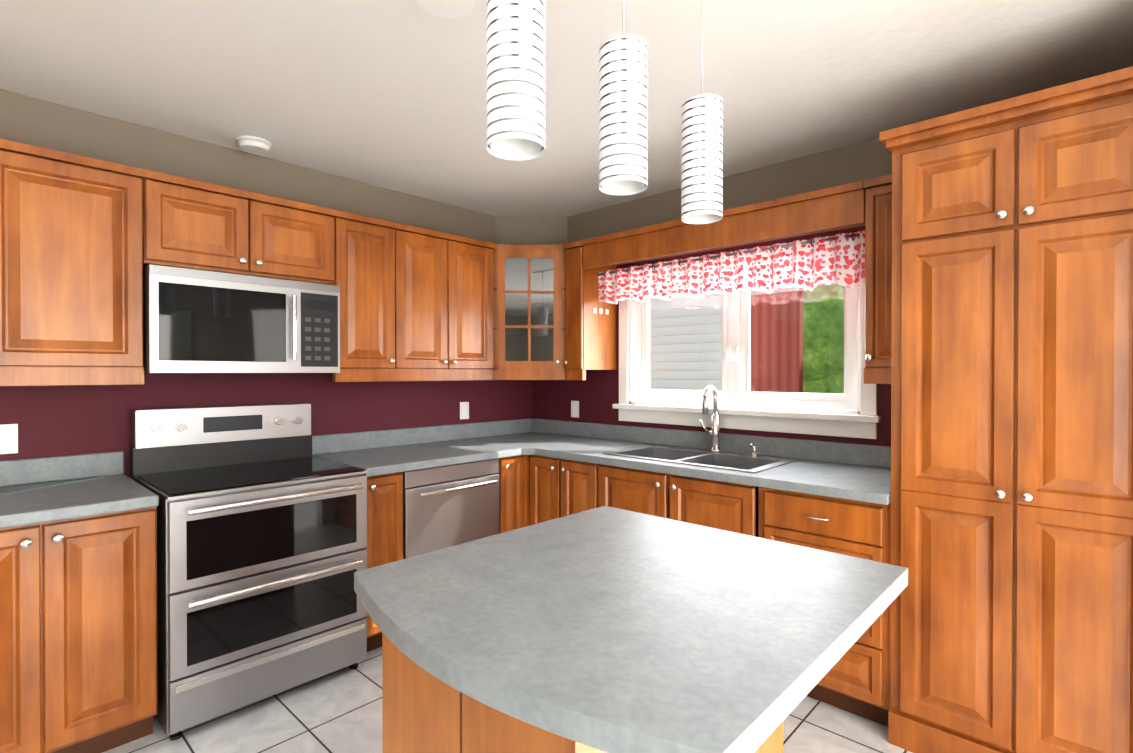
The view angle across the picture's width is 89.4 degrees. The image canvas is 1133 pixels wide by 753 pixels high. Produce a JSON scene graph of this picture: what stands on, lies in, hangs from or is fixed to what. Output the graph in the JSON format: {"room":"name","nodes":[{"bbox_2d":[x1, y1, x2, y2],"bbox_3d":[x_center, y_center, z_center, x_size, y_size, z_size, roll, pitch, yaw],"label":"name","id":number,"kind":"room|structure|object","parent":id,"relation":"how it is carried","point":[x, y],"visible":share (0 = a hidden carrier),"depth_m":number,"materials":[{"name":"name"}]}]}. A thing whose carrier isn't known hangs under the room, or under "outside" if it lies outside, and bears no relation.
{"room":"kitchen","nodes":[
{"label":"kitchen","id":0,"kind":"room"},
{"bbox_2d":[0,89,531,476],"bbox_3d":[-2.431,0.113,2.083,0.150,2.450,6.500,0,1,43],"label":"wall","id":1,"kind":"structure","parent":0,"point":[57,420],"depth_m":2.79,"materials":[{"name":"paint"}]},
{"bbox_2d":[0,424,17,453],"bbox_3d":[-2.203,0.244,2.209,0.006,0.115,0.125,0,1,43],"label":"electrical outlet","id":2,"kind":"object","parent":1,"relation":"attached to","point":[8,438],"visible":1,"depth_m":2.23,"materials":[{"name":"white plastic"}]},
{"bbox_2d":[0,139,151,370],"bbox_3d":[-2.109,-0.425,2.051,0.353,0.785,0.918,0,1,43],"label":"upper cabinet","id":3,"kind":"object","parent":1,"relation":"attached to","point":[84,241],"depth_m":2.11,"materials":[{"name":"brown wood"}]},
{"bbox_2d":[152,171,339,285],"bbox_3d":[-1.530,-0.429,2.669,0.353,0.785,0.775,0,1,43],"label":"upper cabinet","id":4,"kind":"object","parent":1,"relation":"attached to","point":[199,225],"depth_m":2.52,"materials":[{"name":"brown wood"}]},
{"bbox_2d":[143,264,339,372],"bbox_3d":[-1.498,-0.229,2.639,0.443,0.426,0.766,0,1,43],"label":"microwave","id":5,"kind":"object","parent":4,"relation":"attached to","point":[198,321],"visible":1,"depth_m":2.46,"materials":[{"name":"silver metal"}]},
{"bbox_2d":[340,211,399,370],"bbox_3d":[-1.152,-0.432,3.072,0.353,0.785,0.331,0,1,43],"label":"upper cabinet","id":6,"kind":"object","parent":1,"relation":"attached to","point":[369,246],"depth_m":2.97,"materials":[{"name":"brown wood"}]},
{"bbox_2d":[400,224,494,370],"bbox_3d":[-0.806,-0.434,3.441,0.353,0.785,0.680,0,1,43],"label":"upper cabinet","id":7,"kind":"object","parent":1,"relation":"attached to","point":[446,280],"depth_m":3.31,"materials":[{"name":"brown wood"}]},
{"bbox_2d":[460,402,468,418],"bbox_3d":[-0.682,0.228,3.832,0.006,0.115,0.072,0,1,43],"label":"electrical outlet","id":8,"kind":"object","parent":1,"relation":"attached to","point":[464,410],"visible":1,"depth_m":3.83,"materials":[{"name":"white plastic"}]},
{"bbox_2d":[492,244,565,379],"bbox_3d":[-0.239,-0.405,3.828,0.652,0.850,0.648,0,1,43],"label":"upper cabinet","id":9,"kind":"object","parent":1,"relation":"attached to","point":[528,312],"visible":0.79,"depth_m":3.59,"materials":[{"name":"brown wood"}]},
{"bbox_2d":[102,647,911,752],"bbox_3d":[-0.333,1.401,0.125,5.900,0.100,6.500,0,1,43],"label":"floor","id":10,"kind":"structure","parent":0,"point":[339,711],"depth_m":2.18,"materials":[{"name":"tile"}]},
{"bbox_2d":[0,507,156,752],"bbox_3d":[-2.089,0.904,1.866,0.648,0.870,1.143,0,1,43],"label":"base cabinet","id":11,"kind":"object","parent":10,"relation":"on","point":[78,635],"visible":0.98,"depth_m":1.93,"materials":[{"name":"brown wood"}]},
{"bbox_2d":[0,451,158,528],"bbox_3d":[-2.094,0.399,1.867,0.650,0.140,1.143,0,1,43],"label":"countertop","id":12,"kind":"structure","parent":11,"relation":"on","point":[41,490],"depth_m":2.16,"materials":[{"name":"grey laminate"}]},
{"bbox_2d":[130,403,366,740],"bbox_3d":[-1.384,0.739,2.531,0.712,1.190,0.760,0,1,43],"label":"range","id":13,"kind":"object","parent":10,"relation":"on","point":[261,512],"visible":1,"depth_m":2.33,"materials":[{"name":"silver metal"}]},
{"bbox_2d":[365,472,402,651],"bbox_3d":[-1.094,0.897,2.950,0.618,0.870,0.216,0,1,43],"label":"base cabinet","id":14,"kind":"object","parent":10,"relation":"on","point":[384,519],"depth_m":2.74,"materials":[{"name":"brown wood"}]},
{"bbox_2d":[402,458,498,558],"bbox_3d":[-0.783,0.897,3.224,0.641,0.865,0.606,0,1,43],"label":"dishwasher","id":15,"kind":"object","parent":10,"relation":"on","point":[449,506],"visible":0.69,"depth_m":3.00,"materials":[{"name":"silver metal"}]},
{"bbox_2d":[496,455,528,533],"bbox_3d":[-0.541,0.893,3.540,0.618,0.870,0.178,0,1,43],"label":"base cabinet","id":16,"kind":"object","parent":10,"relation":"on","point":[513,473],"depth_m":3.34,"materials":[{"name":"brown wood"}]},
{"bbox_2d":[529,455,530,525],"bbox_3d":[-0.255,0.890,3.845,0.618,0.870,0.658,0,1,43],"label":"base cabinet","id":17,"kind":"object","parent":10,"relation":"on","point":[529,455],"depth_m":3.43,"materials":[{"name":"brown wood"}]},
{"bbox_2d":[530,455,597,524],"bbox_3d":[0.178,0.893,3.466,0.538,0.870,0.618,0,1,43],"label":"base cabinet","id":18,"kind":"object","parent":10,"relation":"on","point":[559,487],"depth_m":3.25,"materials":[{"name":"brown wood"}]},
{"bbox_2d":[312,422,527,476],"bbox_3d":[-0.806,0.390,3.228,0.660,0.140,1.020,0,1,43],"label":"countertop","id":19,"kind":"structure","parent":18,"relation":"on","point":[380,452],"depth_m":3.28,"materials":[{"name":"grey laminate"}]},
{"bbox_2d":[492,418,890,504],"bbox_3d":[0.434,0.390,3.166,2.555,0.140,0.707,0,1,43],"label":"countertop","id":20,"kind":"structure","parent":18,"relation":"on","point":[856,472],"depth_m":2.88,"materials":[{"name":"grey laminate"}]},
{"bbox_2d":[603,445,799,472],"bbox_3d":[0.685,0.506,2.989,0.860,0.181,0.510,0,1,43],"label":"sink","id":21,"kind":"object","parent":20,"relation":"in","point":[741,462],"visible":0.38,"depth_m":3.02,"materials":[{"name":"silver metal"}]},
{"bbox_2d":[749,443,757,455],"bbox_3d":[0.974,0.381,2.990,0.038,0.068,0.070,0,1,43],"label":"soap dispenser","id":22,"kind":"object","parent":21,"relation":"on","point":[754,449],"visible":1,"depth_m":2.99,"materials":[{"name":"silver metal"}]},
{"bbox_2d":[699,385,720,451],"bbox_3d":[0.769,0.230,3.136,0.110,0.367,0.156,0,1,43],"label":"faucet","id":23,"kind":"object","parent":20,"relation":"on","point":[714,433],"visible":1,"depth_m":3.14,"materials":[{"name":"silver metal"}]},
{"bbox_2d":[382,633,782,752],"bbox_3d":[0.070,0.907,1.374,0.585,0.870,0.792,0,1,43],"label":"kitchen island","id":24,"kind":"object","parent":10,"relation":"on","point":[424,711],"depth_m":1.14,"materials":[{"name":"brown wood"}]},
{"bbox_2d":[354,506,907,752],"bbox_3d":[0.123,0.453,1.251,0.888,0.040,0.958,0,1,43],"label":"island countertop","id":25,"kind":"structure","parent":24,"relation":"on","point":[607,629],"depth_m":1.02,"materials":[{"name":"grey laminate"}]},
{"bbox_2d":[598,464,761,537],"bbox_3d":[0.702,0.896,2.974,0.899,0.870,0.618,0,1,43],"label":"base cabinet","id":26,"kind":"object","parent":10,"relation":"on","point":[733,507],"depth_m":2.69,"materials":[{"name":"brown wood"}]},
{"bbox_2d":[762,487,890,726],"bbox_3d":[1.212,0.900,2.496,0.499,0.870,0.618,0,1,43],"label":"base cabinet","id":27,"kind":"object","parent":10,"relation":"on","point":[855,679],"depth_m":2.21,"materials":[{"name":"brown wood"}]},
{"bbox_2d":[879,66,1132,752],"bbox_3d":[1.631,0.228,2.064,0.747,2.220,0.668,0,1,43],"label":"pantry","id":28,"kind":"object","parent":10,"relation":"on","point":[1011,617],"visible":1,"depth_m":1.84,"materials":[{"name":"brown wood"}]},
{"bbox_2d":[495,216,566,244],"bbox_3d":[-0.248,-0.982,4.031,0.360,0.288,0.360,0,1,43],"label":"wall","id":29,"kind":"structure","parent":0,"point":[519,230],"depth_m":4.03,"materials":[{"name":"paint"}]},
{"bbox_2d":[0,0,1132,216],"bbox_3d":[-0.333,-1.149,0.108,5.900,0.100,6.500,0,1,43],"label":"ceiling","id":30,"kind":"structure","parent":0,"point":[390,94],"depth_m":2.10,"materials":[{"name":"white paint"}]},
{"bbox_2d":[236,136,271,154],"bbox_3d":[-1.486,-1.096,2.724,0.149,0.038,0.149,0,1,43],"label":"smoke detector","id":31,"kind":"object","parent":30,"relation":"attached to","point":[254,145],"visible":1,"depth_m":2.69,"materials":[{"name":"white plastic"}]},
{"bbox_2d":[413,0,480,19],"bbox_3d":[-0.352,-1.104,1.673,0.200,0.008,0.200,0,1,43],"label":"ceiling light","id":32,"kind":"object","parent":30,"relation":"in","point":[452,9],"visible":1,"depth_m":1.71,"materials":[{"name":"white plastic"}]},
{"bbox_2d":[532,138,891,446],"bbox_3d":[1.893,0.111,2.382,5.750,2.450,0.150,0,1,43],"label":"wall","id":33,"kind":"structure","parent":0,"point":[595,393],"depth_m":3.20,"materials":[{"name":"paint"}]},
{"bbox_2d":[571,401,578,417],"bbox_3d":[0.059,0.227,3.992,0.072,0.115,0.006,0,1,43],"label":"electrical outlet","id":34,"kind":"object","parent":33,"relation":"attached to","point":[574,408],"visible":1,"depth_m":3.99,"materials":[{"name":"white plastic"}]},
{"bbox_2d":[563,240,616,379],"bbox_3d":[0.149,-0.403,3.652,0.152,0.850,0.373,0,1,43],"label":"upper cabinet","id":35,"kind":"object","parent":33,"relation":"attached to","point":[590,331],"visible":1,"depth_m":3.56,"materials":[{"name":"brown wood"}]},
{"bbox_2d":[581,181,881,438],"bbox_3d":[0.836,-0.267,3.127,1.579,1.115,0.505,0,1,43],"label":"window","id":36,"kind":"structure","parent":33,"relation":"in","point":[640,400],"depth_m":3.03,"materials":[{"name":"white"}]},
{"bbox_2d":[597,233,859,276],"bbox_3d":[0.769,-0.630,3.053,1.577,0.036,0.036,0,1,43],"label":"curtain rod","id":37,"kind":"object","parent":36,"relation":"attached to","point":[811,242],"visible":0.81,"depth_m":2.92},
{"bbox_2d":[598,230,864,304],"bbox_3d":[0.769,-0.528,3.054,1.560,0.247,0.076,0,1,43],"label":"valance","id":38,"kind":"object","parent":37,"relation":"hanging from","point":[840,260],"visible":1,"depth_m":2.92,"materials":[{"name":"fabric"}]},
{"bbox_2d":[648,284,843,393],"bbox_3d":[0.959,-0.211,3.262,1.200,0.600,0.004,0,1,43],"label":"window panel","id":39,"kind":"object","parent":36,"relation":"attached to","point":[703,386],"visible":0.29,"depth_m":3.13,"materials":[{"name":"clear glass"}]},
{"bbox_2d":[863,175,891,383],"bbox_3d":[1.417,-0.395,2.464,0.168,0.850,0.373,0,1,43],"label":"upper cabinet","id":40,"kind":"object","parent":33,"relation":"attached to","point":[878,256],"visible":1,"depth_m":2.38,"materials":[{"name":"brown wood"}]},
{"label":"outside","id":41,"kind":"structure","parent":0,"visible":0},
{"bbox_3d":[11.530,1.806,13.954,28.000,0.100,29.800,0,1,43],"label":"ground","id":42,"kind":"structure","parent":41,"visible":0},
{"bbox_2d":[650,293,721,390],"bbox_3d":[-0.963,-1.470,10.510,8.450,6.500,0.120,0,1,43],"label":"house siding","id":43,"kind":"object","parent":42,"relation":"on","point":[690,376],"depth_m":7.97,"materials":[{"name":"white plastic"}]},
{"bbox_2d":[751,287,810,392],"bbox_3d":[3.144,0.177,9.434,1.630,3.220,0.250,0,1,43],"label":"shed","id":44,"kind":"object","parent":42,"relation":"on","point":[773,305],"depth_m":9.12,"materials":[{"name":"red wood"}]},
{"bbox_2d":[803,284,843,393],"bbox_3d":[6.252,-1.335,12.688,26.000,6.200,1.435,0,1,43],"label":"trees","id":45,"kind":"object","parent":42,"relation":"on","point":[827,306],"depth_m":12.61,"materials":[{"name":"green plant"}]},
{"bbox_3d":[0.126,-1.100,1.241,0.030,0.010,0.920,0,1,43],"label":"track","id":46,"kind":"object","parent":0,"visible":0},
{"bbox_2d":[487,0,544,159],"bbox_3d":[-0.090,-0.749,1.020,0.104,0.688,0.104,0,1,43],"label":"pendant light","id":47,"kind":"object","parent":46,"relation":"hanging from","point":[515,79],"visible":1,"depth_m":0.98,"materials":[{"name":"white glass"}]},
{"bbox_2d":[599,0,647,194],"bbox_3d":[0.122,-0.750,1.232,0.104,0.688,0.104,0,1,43],"label":"pendant light","id":48,"kind":"object","parent":46,"relation":"hanging from","point":[623,113],"visible":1,"depth_m":1.19,"materials":[{"name":"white glass"}]},
{"bbox_2d":[681,0,722,223],"bbox_3d":[0.351,-0.752,1.484,0.104,0.688,0.104,0,1,43],"label":"pendant light","id":49,"kind":"object","parent":46,"relation":"hanging from","point":[702,166],"visible":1,"depth_m":1.44,"materials":[{"name":"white glass"}]}
]}

